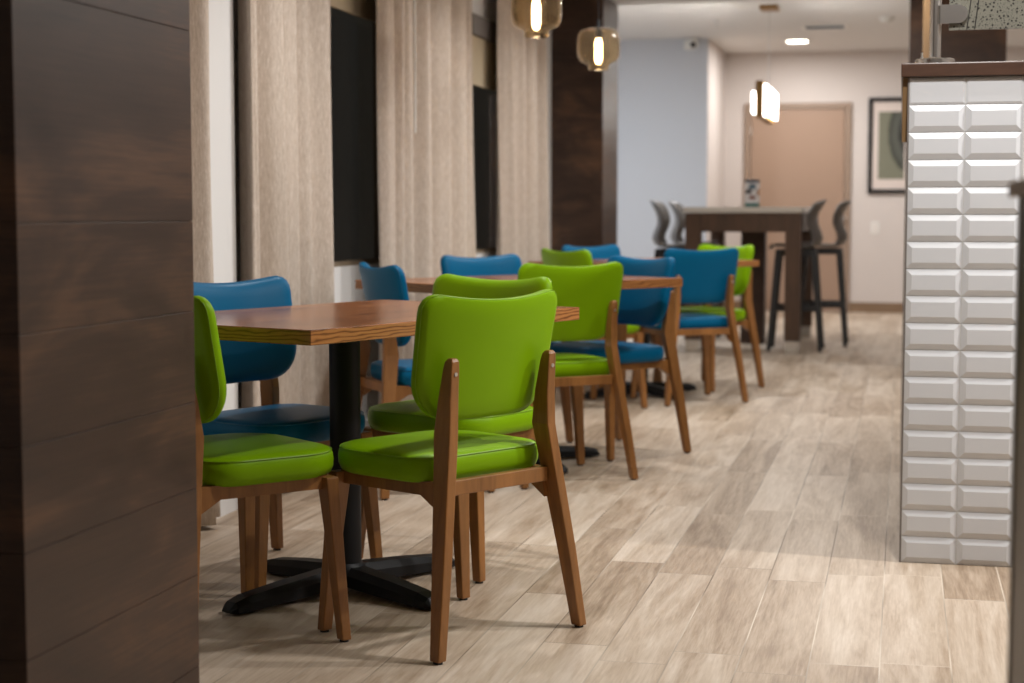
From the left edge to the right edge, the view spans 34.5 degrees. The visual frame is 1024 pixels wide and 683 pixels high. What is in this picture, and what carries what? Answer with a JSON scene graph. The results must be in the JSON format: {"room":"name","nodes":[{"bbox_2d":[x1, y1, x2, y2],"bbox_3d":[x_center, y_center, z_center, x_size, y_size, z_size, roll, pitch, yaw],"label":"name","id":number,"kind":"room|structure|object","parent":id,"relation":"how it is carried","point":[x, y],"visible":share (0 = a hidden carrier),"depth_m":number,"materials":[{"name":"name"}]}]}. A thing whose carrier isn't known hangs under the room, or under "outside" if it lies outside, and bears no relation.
{"room":"restaurant","nodes":[
{"label":"restaurant","id":0,"kind":"room"},
{"bbox_2d":[0,0,199,682],"bbox_3d":[-1.014,-0.443,2.852,0.703,2.440,0.634,1,5,13],"label":"wall","id":1,"kind":"structure","parent":0,"point":[99,550],"depth_m":2.73,"materials":[{"name":"brown wood"}]},
{"bbox_2d":[209,0,241,518],"bbox_3d":[-0.963,-0.658,5.614,0.128,2.440,0.690,1,5,13],"label":"wall pier","id":2,"kind":"object","parent":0,"point":[223,14],"visible":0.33,"depth_m":5.43,"materials":[{"name":"white paint"}]},
{"bbox_2d":[334,0,551,418],"bbox_3d":[-1.285,-0.601,4.880,0.160,2.440,13.970,1,5,13],"label":"wall","id":3,"kind":"structure","parent":0,"point":[345,277],"depth_m":7.42,"materials":[{"name":"white"}]},
{"bbox_2d":[330,0,378,266],"bbox_3d":[-0.724,-0.972,6.975,0.098,1.305,1.250,1,5,13],"label":"window","id":4,"kind":"structure","parent":3,"relation":"in","point":[353,22],"depth_m":7.19,"materials":[{"name":"brown glass"}]},
{"bbox_2d":[331,0,375,22],"bbox_3d":[-0.698,-1.459,6.931,0.012,0.147,1.142,1,5,13],"label":"blind","id":5,"kind":"object","parent":4,"relation":"attached to","point":[365,9],"depth_m":7.09,"materials":[{"name":"beige fabric"}]},
{"bbox_2d":[472,12,496,253],"bbox_3d":[-0.117,-1.171,9.537,0.098,1.305,1.270,1,5,13],"label":"window","id":6,"kind":"structure","parent":3,"relation":"in","point":[484,31],"depth_m":9.39,"materials":[{"name":"brown glass"}]},
{"bbox_2d":[472,35,496,91],"bbox_3d":[-0.091,-1.586,9.498,0.012,0.292,1.162,1,5,13],"label":"blind","id":7,"kind":"object","parent":6,"relation":"attached to","point":[484,47],"depth_m":9.22,"materials":[{"name":"beige fabric"}]},
{"bbox_2d":[551,0,617,341],"bbox_3d":[0.500,-1.101,11.307,0.350,2.440,0.592,1,5,13],"label":"wall","id":8,"kind":"structure","parent":0,"point":[584,102],"depth_m":11.01,"materials":[{"name":"brown wood"}]},
{"bbox_2d":[199,311,1009,682],"bbox_3d":[2.323,0.513,7.065,9.700,0.120,19.900,1,5,13],"label":"floor","id":9,"kind":"structure","parent":0,"point":[766,551],"depth_m":4.63,"materials":[{"name":"brown wood"}]},
{"bbox_2d":[194,296,350,642],"bbox_3d":[-0.685,0.289,3.895,0.453,0.819,0.490,-3,6,-38],"label":"dining chair","id":10,"kind":"object","parent":9,"relation":"on","point":[242,466],"visible":0.41,"depth_m":3.77,"materials":[{"name":"green leather"}]},
{"bbox_2d":[194,276,382,588],"bbox_3d":[-0.672,0.236,4.572,0.453,0.819,0.490,3,6,37],"label":"dining chair","id":11,"kind":"object","parent":9,"relation":"on","point":[264,363],"visible":0.46,"depth_m":4.62,"materials":[{"name":"blue leather"}]},
{"bbox_2d":[214,300,578,613],"bbox_3d":[-0.427,0.292,4.359,0.724,0.740,1.105,3,5,35],"label":"dining table","id":12,"kind":"object","parent":9,"relation":"on","point":[342,326],"visible":0.69,"depth_m":4.31,"materials":[{"name":"brown wood"}]},
{"bbox_2d":[359,262,494,500],"bbox_3d":[-0.340,0.122,6.030,0.453,0.819,0.490,-2,5,-23],"label":"dining chair","id":13,"kind":"object","parent":9,"relation":"on","point":[391,375],"visible":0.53,"depth_m":5.82,"materials":[{"name":"blue leather"}]},
{"bbox_2d":[318,289,585,664],"bbox_3d":[-0.152,0.284,3.953,0.453,0.819,0.490,4,6,44],"label":"dining chair","id":14,"kind":"object","parent":9,"relation":"on","point":[473,357],"visible":0.99,"depth_m":3.83,"materials":[{"name":"green leather"}]},
{"bbox_2d":[361,274,552,583],"bbox_3d":[-0.149,0.223,4.735,0.490,0.819,0.453,4,6,39],"label":"dining chair","id":15,"kind":"object","parent":9,"relation":"on","point":[391,418],"visible":0.34,"depth_m":4.62,"materials":[{"name":"green leather"}]},
{"bbox_2d":[440,254,573,442],"bbox_3d":[-0.045,0.033,7.177,0.490,0.819,0.452,-4,6,-39],"label":"dining chair","id":16,"kind":"object","parent":9,"relation":"on","point":[508,264],"visible":0.13,"depth_m":7.21,"materials":[{"name":"blue leather"}]},
{"bbox_2d":[355,275,682,472],"bbox_3d":[0.028,0.121,6.565,1.105,0.740,0.724,-4,6,-40],"label":"dining table","id":17,"kind":"object","parent":9,"relation":"on","point":[418,285],"visible":0.14,"depth_m":6.52,"materials":[{"name":"brown wood"}]},
{"bbox_2d":[518,262,637,489],"bbox_3d":[0.155,0.105,6.252,0.490,0.819,0.453,-2,5,-27],"label":"dining chair","id":18,"kind":"object","parent":9,"relation":"on","point":[595,289],"visible":0.67,"depth_m":6.14,"materials":[{"name":"green leather"}]},
{"bbox_2d":[541,248,646,408],"bbox_3d":[0.396,-0.072,8.527,0.452,0.819,0.490,-3,5,-32],"label":"dining chair","id":19,"kind":"object","parent":9,"relation":"on","point":[583,257],"visible":0.27,"depth_m":8.43,"materials":[{"name":"green leather"}]},
{"bbox_2d":[562,244,661,387],"bbox_3d":[0.547,-0.141,9.409,0.490,0.819,0.453,-4,6,-39],"label":"dining chair","id":20,"kind":"object","parent":9,"relation":"on","point":[599,252],"visible":0.13,"depth_m":9.50,"materials":[{"name":"blue leather"}]},
{"bbox_2d":[551,255,691,460],"bbox_3d":[0.427,0.052,6.938,0.453,0.819,0.490,-3,5,-34],"label":"dining chair","id":21,"kind":"object","parent":9,"relation":"on","point":[649,307],"visible":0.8,"depth_m":6.88,"materials":[{"name":"blue leather"}]},
{"bbox_2d":[528,258,758,399],"bbox_3d":[0.721,-0.075,9.075,1.105,0.740,0.724,-4,6,-43],"label":"dining table","id":22,"kind":"object","parent":9,"relation":"on","point":[652,388],"visible":0.26,"depth_m":9.04,"materials":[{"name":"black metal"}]},
{"bbox_2d":[648,200,703,343],"bbox_3d":[1.225,-0.506,12.296,0.410,1.100,0.400,1,5,13],"label":"bar stool","id":23,"kind":"object","parent":9,"relation":"on","point":[663,216],"visible":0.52,"depth_m":12.19,"materials":[{"name":"grey plastic"}]},
{"bbox_2d":[630,247,748,406],"bbox_3d":[0.939,-0.093,8.803,0.490,0.819,0.453,-2,5,-22],"label":"dining chair","id":24,"kind":"object","parent":9,"relation":"on","point":[708,276],"visible":0.7,"depth_m":8.67,"materials":[{"name":"blue leather"}]},
{"bbox_2d":[668,200,720,340],"bbox_3d":[1.436,-0.569,13.096,0.410,1.100,0.400,1,5,13],"label":"bar stool","id":25,"kind":"object","parent":9,"relation":"on","point":[678,209],"visible":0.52,"depth_m":13.01,"materials":[{"name":"grey plastic"}]},
{"bbox_2d":[653,244,764,391],"bbox_3d":[1.125,-0.148,9.501,0.453,0.819,0.490,-4,6,-38],"label":"dining chair","id":26,"kind":"object","parent":9,"relation":"on","point":[743,281],"visible":0.44,"depth_m":9.45,"materials":[{"name":"green leather"}]},
{"bbox_2d":[684,207,812,353],"bbox_3d":[1.840,-0.502,12.614,0.840,1.042,1.740,1,5,13],"label":"bar table","id":27,"kind":"object","parent":9,"relation":"on","point":[753,223],"visible":0.77,"depth_m":11.79,"materials":[{"name":"brown wood"}]},
{"bbox_2d":[744,179,759,206],"bbox_3d":[1.779,-1.097,12.221,0.110,0.205,0.056,0,4,6],"label":"tent card","id":28,"kind":"object","parent":27,"relation":"on","point":[751,185],"visible":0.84,"depth_m":12.21,"materials":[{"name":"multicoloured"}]},
{"bbox_2d":[748,184,755,189],"bbox_3d":[1.778,-1.145,12.212,0.060,0.042,0.003,1,4,6],"label":"photo","id":29,"kind":"object","parent":28,"relation":"attached to","point":[750,186],"depth_m":12.21,"materials":[{"name":"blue paper"}]},
{"bbox_2d":[766,199,826,351],"bbox_3d":[2.089,-0.489,12.082,0.410,1.100,0.400,1,5,13],"label":"bar stool","id":30,"kind":"object","parent":9,"relation":"on","point":[812,218],"visible":0.95,"depth_m":11.95,"materials":[{"name":"black plastic"}]},
{"bbox_2d":[800,200,850,346],"bbox_3d":[2.365,-0.526,12.550,0.410,1.100,0.400,1,5,13],"label":"bar stool","id":31,"kind":"object","parent":9,"relation":"on","point":[838,224],"visible":0.7,"depth_m":12.38,"materials":[{"name":"grey plastic"}]},
{"bbox_2d":[1007,178,1023,682],"bbox_3d":[0.863,0.362,1.555,0.744,1.036,0.640,1,5,13],"label":"base cabinet","id":32,"kind":"object","parent":9,"relation":"on","point":[1015,669],"visible":1,"depth_m":1.86,"materials":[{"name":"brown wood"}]},
{"bbox_2d":[617,38,724,257],"bbox_3d":[0.887,-1.595,16.491,2.310,2.620,1.650,1,5,13],"label":"wall","id":33,"kind":"structure","parent":0,"point":[671,97],"depth_m":15.51,"materials":[{"name":"grey paint"}]},
{"bbox_2d":[684,38,697,49],"bbox_3d":[1.655,-2.760,15.297,0.130,0.108,0.138,1,5,13],"label":"security camera","id":34,"kind":"object","parent":33,"relation":"attached to","point":[691,43],"visible":1,"depth_m":15.26,"materials":[{"name":"white plastic"}]},
{"bbox_2d":[612,0,1023,52],"bbox_3d":[2.323,-2.179,6.855,9.500,0.400,19.700,1,5,13],"label":"ceiling","id":35,"kind":"structure","parent":0,"point":[743,28],"depth_m":14.22,"materials":[{"name":"white paint"}]},
{"bbox_2d":[189,0,220,525],"bbox_3d":[-1.040,-0.598,4.938,0.126,2.395,0.697,1,5,13],"label":"curtain","id":36,"kind":"object","parent":35,"relation":"hanging from","point":[198,9],"visible":0.19,"depth_m":5.14,"materials":[{"name":"fabric"}]},
{"bbox_2d":[238,0,333,407],"bbox_3d":[-0.810,-0.675,5.936,0.124,2.395,0.914,1,5,13],"label":"curtain","id":37,"kind":"object","parent":35,"relation":"hanging from","point":[284,70],"visible":0.7,"depth_m":5.90,"materials":[{"name":"fabric"}]},
{"bbox_2d":[413,0,415,132],"bbox_3d":[-0.424,-1.442,7.182,0.012,1.060,0.012,1,5,13],"label":"wand","id":38,"kind":"object","parent":35,"relation":"hanging from","point":[414,1],"visible":1,"depth_m":7.19,"materials":[{"name":"white plastic"}]},
{"bbox_2d":[376,0,475,403],"bbox_3d":[-0.386,-0.816,7.746,0.126,2.395,1.543,1,5,13],"label":"curtain","id":39,"kind":"object","parent":35,"relation":"hanging from","point":[426,196],"visible":0.67,"depth_m":7.54,"materials":[{"name":"fabric"}]},
{"bbox_2d":[496,0,548,264],"bbox_3d":[0.067,-0.967,9.674,0.127,2.395,0.916,1,5,13],"label":"curtain","id":40,"kind":"object","parent":35,"relation":"hanging from","point":[522,202],"visible":0.57,"depth_m":9.44,"materials":[{"name":"fabric"}]},
{"bbox_2d":[511,0,561,38],"bbox_3d":[0.099,-1.600,6.685,0.209,0.728,0.209,1,5,13],"label":"pendant lamp","id":41,"kind":"object","parent":35,"relation":"hanging from","point":[535,18],"visible":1,"depth_m":6.63,"materials":[{"name":"gold glass"}]},
{"bbox_2d":[577,0,619,70],"bbox_3d":[0.419,-1.689,7.973,0.209,0.750,0.209,1,5,13],"label":"pendant lamp","id":42,"kind":"object","parent":35,"relation":"hanging from","point":[598,47],"visible":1,"depth_m":7.92,"materials":[{"name":"brown glass"}]},
{"bbox_2d":[752,63,777,123],"label":"linear pendant","id":43,"kind":"object","parent":35,"relation":"hanging from","point":[764,98],"depth_m":12.24,"materials":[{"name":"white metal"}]},
{"bbox_2d":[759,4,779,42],"label":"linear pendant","id":44,"kind":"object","parent":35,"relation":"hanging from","point":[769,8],"depth_m":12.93,"materials":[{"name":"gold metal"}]},
{"bbox_2d":[784,40,809,42],"bbox_3d":[2.694,-2.834,15.580,0.244,0.009,0.244,1,5,13],"label":"recessed light","id":45,"kind":"object","parent":35,"relation":"in","point":[786,41],"visible":1,"depth_m":15.55,"materials":[{"name":"white plastic"}]},
{"bbox_2d":[800,23,848,29],"bbox_3d":[2.720,-2.736,14.344,0.400,0.012,0.320,1,5,13],"label":"ceiling vent","id":46,"kind":"object","parent":35,"relation":"in","point":[807,26],"visible":1,"depth_m":14.29,"materials":[{"name":"white plastic"}]},
{"bbox_2d":[879,16,894,22],"bbox_3d":[3.109,-2.668,13.691,0.128,0.045,0.128,1,5,13],"label":"smoke detector","id":47,"kind":"object","parent":35,"relation":"attached to","point":[885,19],"visible":1,"depth_m":13.65,"materials":[{"name":"white plastic"}]},
{"bbox_2d":[724,47,1023,311],"bbox_3d":[5.683,-1.567,16.130,7.190,2.620,0.150,1,5,13],"label":"wall","id":48,"kind":"structure","parent":0,"point":[876,261],"depth_m":16.59,"materials":[{"name":"beige paint"}]},
{"bbox_2d":[744,102,851,311],"bbox_3d":[2.878,-1.353,16.695,1.066,2.105,0.075,1,5,13],"label":"door","id":49,"kind":"structure","parent":48,"relation":"in","point":[797,159],"depth_m":16.67,"materials":[{"name":"brown wood"}]},
{"bbox_2d":[734,301,902,312],"bbox_3d":[5.664,-0.305,16.147,7.190,0.100,0.015,1,5,13],"label":"baseboard","id":50,"kind":"structure","parent":48,"relation":"attached to","point":[853,306],"depth_m":16.62,"materials":[{"name":"brown wood"}]},
{"bbox_2d":[871,222,878,233],"bbox_3d":[3.645,-1.139,16.564,0.076,0.120,0.009,1,5,13],"label":"light switch","id":51,"kind":"object","parent":48,"relation":"attached to","point":[874,225],"visible":1,"depth_m":16.56,"materials":[{"name":"white plastic"}]},
{"bbox_2d":[867,97,905,192],"bbox_3d":[3.784,-1.956,16.456,0.452,0.950,0.030,1,5,13],"label":"framed picture","id":52,"kind":"object","parent":48,"relation":"attached to","point":[886,148],"visible":0.63,"depth_m":16.46,"materials":[{"name":"black metal"}]},
{"bbox_2d":[878,111,904,178],"bbox_3d":[3.784,-1.956,16.456,0.256,0.670,0.002,1,5,13],"label":"print","id":53,"kind":"object","parent":52,"relation":"attached to","point":[891,148],"depth_m":16.46},
{"bbox_2d":[909,0,1006,62],"bbox_3d":[2.894,-1.062,10.806,0.600,2.440,0.460,1,5,13],"label":"wall","id":54,"kind":"structure","parent":0,"point":[960,45],"depth_m":10.51,"materials":[{"name":"brown wood"}]},
{"bbox_2d":[899,76,1023,566],"bbox_3d":[1.627,-0.171,6.198,0.334,1.379,3.198,1,5,13],"label":"wall","id":55,"kind":"structure","parent":0,"point":[963,137],"depth_m":4.65,"materials":[{"name":"grey tile"}]},
{"bbox_2d":[901,61,1023,102],"bbox_3d":[1.766,-0.876,6.104,0.632,0.038,3.210,1,5,13],"label":"trim","id":56,"kind":"structure","parent":55,"relation":"on","point":[992,68],"depth_m":4.58,"materials":[{"name":"brown wood"}]},
{"bbox_2d":[923,0,929,57],"bbox_3d":[2.084,-0.870,8.333,0.040,2.440,0.060,1,5,13],"label":"post","id":57,"kind":"object","parent":56,"relation":"on","point":[926,11],"visible":0.02,"depth_m":8.25,"materials":[{"name":"brown wood"}]},
{"bbox_2d":[915,0,967,62],"bbox_3d":[1.207,-1.093,4.647,0.131,0.620,0.110,-1,5,-10],"label":"post","id":58,"kind":"object","parent":56,"relation":"on","point":[940,14],"visible":0.87,"depth_m":4.64,"materials":[{"name":"silver metal"}]},
{"bbox_2d":[949,0,1023,30],"bbox_3d":[1.759,-1.119,4.507,1.083,0.506,0.010,1,5,13],"label":"glass","id":59,"kind":"object","parent":58,"relation":"attached to","point":[982,14],"visible":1,"depth_m":4.62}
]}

